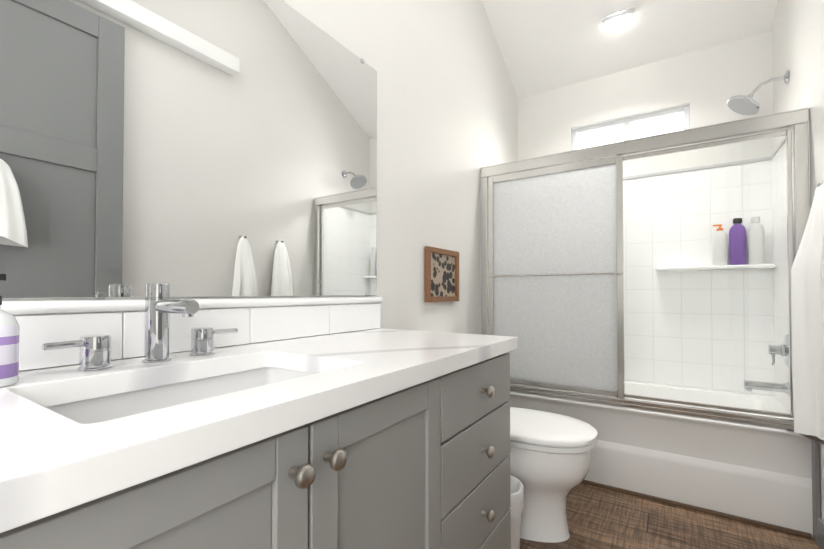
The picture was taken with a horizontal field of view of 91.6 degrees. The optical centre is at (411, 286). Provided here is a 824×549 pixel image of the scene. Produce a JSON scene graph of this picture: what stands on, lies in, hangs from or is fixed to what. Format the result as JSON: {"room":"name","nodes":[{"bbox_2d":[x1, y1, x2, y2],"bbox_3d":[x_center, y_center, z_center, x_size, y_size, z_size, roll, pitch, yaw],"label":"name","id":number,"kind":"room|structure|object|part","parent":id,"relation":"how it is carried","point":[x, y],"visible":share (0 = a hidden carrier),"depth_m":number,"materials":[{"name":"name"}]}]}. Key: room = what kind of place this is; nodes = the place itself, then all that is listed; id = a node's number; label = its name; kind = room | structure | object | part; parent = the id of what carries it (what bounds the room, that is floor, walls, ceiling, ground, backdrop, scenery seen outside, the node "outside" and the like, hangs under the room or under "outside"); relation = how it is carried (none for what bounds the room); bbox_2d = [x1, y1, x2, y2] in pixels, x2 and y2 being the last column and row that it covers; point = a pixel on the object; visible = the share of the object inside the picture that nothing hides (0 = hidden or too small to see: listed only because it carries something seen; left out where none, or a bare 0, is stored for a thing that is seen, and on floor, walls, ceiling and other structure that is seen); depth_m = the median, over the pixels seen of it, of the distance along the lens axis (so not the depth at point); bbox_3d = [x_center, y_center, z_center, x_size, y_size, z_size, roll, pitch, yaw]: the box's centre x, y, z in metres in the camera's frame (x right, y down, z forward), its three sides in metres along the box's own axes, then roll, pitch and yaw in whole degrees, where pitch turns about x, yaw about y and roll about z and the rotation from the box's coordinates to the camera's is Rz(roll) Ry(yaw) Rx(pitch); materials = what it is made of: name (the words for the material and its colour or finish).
{"room":"bathroom","nodes":[
{"label":"bathroom","id":0,"kind":"room"},
{"bbox_2d":[2,0,517,370],"bbox_3d":[-0.249,-1.351,1.605,0.100,4.802,4.020,-1,-1,33],"label":"wall","id":1,"kind":"structure","parent":0,"point":[447,114],"depth_m":2.00,"materials":[{"name":"white paint"}]},
{"bbox_2d":[0,0,376,299],"bbox_3d":[-0.572,-0.438,0.991,0.010,0.934,1.562,-1,-1,33],"label":"mirror","id":2,"kind":"object","parent":1,"relation":"attached to","point":[205,148],"visible":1,"depth_m":0.99,"materials":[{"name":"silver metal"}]},
{"bbox_2d":[15,303,380,370],"bbox_3d":[-0.565,0.109,0.992,0.011,0.103,1.585,-1,-1,33],"label":"backsplash","id":3,"kind":"structure","parent":1,"relation":"attached to","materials":[{"name":"white tile"}]},
{"bbox_2d":[425,246,458,301],"bbox_3d":[0.163,-0.059,2.099,0.022,0.275,0.340,-1,-1,33],"label":"picture","id":4,"kind":"object","parent":1,"relation":"attached to","point":[441,275],"visible":0.98,"depth_m":2.08,"materials":[{"name":"brown wood"}]},
{"bbox_2d":[431,253,454,296],"bbox_3d":[0.157,-0.059,2.102,0.009,0.219,0.284,-1,-1,33],"label":"art","id":5,"kind":"object","parent":4,"relation":"attached to","point":[442,264],"depth_m":2.10},
{"bbox_2d":[482,0,777,98],"bbox_3d":[0.429,-2.540,1.180,1.720,2.138,4.020,-1,-1,33],"label":"ceiling","id":6,"kind":"structure","parent":0,"point":[545,45],"depth_m":2.59,"materials":[{"name":"white paint"}]},
{"bbox_2d":[601,8,634,24],"bbox_3d":[1.270,-1.673,2.472,0.184,0.103,0.169,-1,-1,33],"label":"recessed light","id":7,"kind":"object","parent":6,"relation":"in","point":[617,17],"visible":1,"depth_m":2.43,"materials":[{"name":"white plastic"}]},
{"bbox_2d":[518,30,773,176],"bbox_3d":[1.501,-0.264,2.786,1.520,2.665,0.100,-1,-1,33],"label":"wall","id":8,"kind":"structure","parent":0,"point":[705,84],"depth_m":2.62,"materials":[{"name":"white paint"}]},
{"bbox_2d":[572,105,689,149],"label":"window","id":9,"kind":"structure","parent":8,"relation":"in","point":[627,122],"depth_m":2.79,"materials":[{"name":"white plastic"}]},
{"bbox_2d":[520,483,819,548],"bbox_3d":[0.429,1.093,1.125,1.720,0.100,4.020,-1,-1,33],"label":"floor","id":10,"kind":"structure","parent":0,"point":[600,518],"depth_m":1.74,"materials":[{"name":"brown wood"}]},
{"bbox_2d":[0,343,517,548],"bbox_3d":[-0.320,0.619,0.813,0.592,0.839,1.562,-1,-1,33],"label":"bathroom vanity","id":11,"kind":"object","parent":10,"relation":"on","point":[373,437],"depth_m":0.64,"materials":[{"name":"painted wood"},{"name":"quartz"},{"name":"satin nickel"}]},
{"bbox_2d":[0,327,517,514],"bbox_3d":[-0.325,0.179,0.834,0.584,0.040,1.584,-1,-1,33],"label":"countertop","id":12,"kind":"structure","parent":11,"relation":"on","point":[46,452],"depth_m":0.56,"materials":[{"name":"white stone"}]},
{"bbox_2d":[0,274,19,386],"bbox_3d":[-0.662,0.067,0.625,0.076,0.174,0.072,-1,-1,33],"label":"soap dispenser","id":13,"kind":"object","parent":12,"relation":"on","point":[9,346],"visible":0.98,"depth_m":0.62,"materials":[{"name":"white plastic"}]},
{"bbox_2d":[36,283,239,370],"bbox_3d":[-0.503,0.075,0.829,0.178,0.166,0.373,-1,-1,33],"label":"faucet","id":14,"kind":"object","parent":12,"relation":"on","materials":[{"name":"silver metal"}]},
{"bbox_2d":[40,359,327,422],"bbox_3d":[-0.360,0.255,0.727,0.369,0.140,0.532,-1,-1,33],"label":"sink","id":15,"kind":"object","parent":12,"relation":"in","point":[121,398],"depth_m":0.81,"materials":[{"name":"white ceramic"}]},
{"bbox_2d":[509,475,523,548],"bbox_3d":[0.337,0.905,1.552,0.192,0.288,0.189,-1,-1,33],"label":"trash can","id":16,"kind":"object","parent":10,"relation":"on","point":[516,497],"visible":0.23,"depth_m":1.49,"materials":[{"name":"white plastic"}]},
{"bbox_2d":[509,407,597,542],"bbox_3d":[0.440,0.654,1.835,0.748,0.800,0.410,-1,-1,33],"label":"toilet","id":17,"kind":"object","parent":10,"relation":"on","point":[550,455],"visible":0.38,"depth_m":1.63,"materials":[{"name":"white ceramic"}]},
{"bbox_3d":[0.505,0.854,1.789,0.544,0.398,0.378,-1,-1,33],"label":"bowl","id":18,"kind":"part","parent":17,"relation":"part of","materials":[{"name":"white ceramic"}]},
{"bbox_3d":[0.519,0.622,1.784,0.558,0.064,0.396,-1,-1,33],"label":"seat","id":19,"kind":"part","parent":17,"relation":"part of","materials":[{"name":"white plastic"}]},
{"bbox_2d":[480,71,812,536],"bbox_3d":[1.260,-0.013,2.413,1.514,2.152,0.777,-1,-1,33],"label":"shower","id":20,"kind":"object","parent":10,"relation":"on","point":[654,349],"visible":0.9,"depth_m":2.25,"materials":[{"name":"white tile"}]},
{"bbox_3d":[0.799,-0.050,2.314,0.696,1.214,0.004,-1,-1,33],"label":"shower door glass","id":21,"kind":"part","parent":20,"relation":"part of","materials":[{"name":"glass"}]},
{"bbox_3d":[1.084,-0.069,2.144,1.510,1.391,0.065,-1,-1,33],"label":"shower door frame","id":22,"kind":"part","parent":20,"relation":"part of","materials":[{"name":"silver metal"}]},
{"bbox_2d":[508,380,812,536],"bbox_3d":[1.265,0.846,2.408,1.514,0.434,0.758,-1,-1,33],"label":"tub","id":23,"kind":"object","parent":20,"relation":"in","point":[760,471],"depth_m":1.94,"materials":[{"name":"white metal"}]},
{"bbox_2d":[581,480,811,538],"bbox_3d":[1.053,1.049,2.080,1.480,0.018,0.014,-1,-1,33],"label":"baseboard","id":24,"kind":"structure","parent":23,"relation":"attached to","point":[742,519],"depth_m":1.87,"materials":[{"name":"brown wood"}]},
{"bbox_3d":[1.393,-0.055,1.958,0.668,1.246,0.004,-1,-1,33],"label":"shower door glass","id":25,"kind":"part","parent":20,"relation":"part of","materials":[{"name":"clear glass"}]},
{"bbox_2d":[656,264,775,270],"bbox_3d":[1.825,-0.116,2.441,0.577,0.022,0.095,-1,-1,33],"label":"shelf","id":26,"kind":"object","parent":20,"relation":"attached to","point":[766,267],"depth_m":2.42,"materials":[{"name":"white plastic"}]},
{"bbox_2d":[713,216,764,265],"bbox_3d":[1.930,-0.268,2.373,0.238,0.278,0.050,-1,-1,33],"label":"bottles","id":27,"kind":"object","parent":20,"relation":"on","point":[738,249],"depth_m":2.35},
{"bbox_2d":[743,380,789,395],"bbox_3d":[1.822,0.512,2.063,0.176,0.068,0.068,-1,-1,33],"label":"tub spout","id":28,"kind":"object","parent":20,"relation":"in","point":[759,386],"depth_m":2.05,"materials":[{"name":"silver metal"}]},
{"bbox_2d":[772,0,823,522],"bbox_3d":[1.107,-1.364,0.719,0.100,4.802,4.020,-1,-1,33],"label":"wall","id":29,"kind":"structure","parent":0,"point":[798,40],"depth_m":1.77,"materials":[{"name":"white paint"}]},
{"bbox_2d":[791,182,823,444],"bbox_3d":[1.446,0.080,1.434,0.135,0.920,0.285,-1,-1,33],"label":"hanging towel","id":30,"kind":"object","parent":29,"relation":"hanging from","point":[807,331],"visible":0.98,"depth_m":1.41,"materials":[{"name":"white fabric"}]},
{"bbox_2d":[811,439,823,548],"bbox_3d":[0.849,0.797,0.400,0.014,0.470,3.055,-1,-1,33],"label":"baseboard","id":31,"kind":"structure","parent":29,"relation":"attached to","point":[818,530],"depth_m":1.64,"materials":[{"name":"grey wood"}]},
{"bbox_2d":[823,258,823,361],"bbox_3d":[1.282,0.067,1.168,0.118,0.901,0.263,-1,-1,33],"label":"hanging towel","id":32,"kind":"object","parent":29,"relation":"hanging from","point":[823,309],"visible":1,"depth_m":1.23,"materials":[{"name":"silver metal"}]}
]}

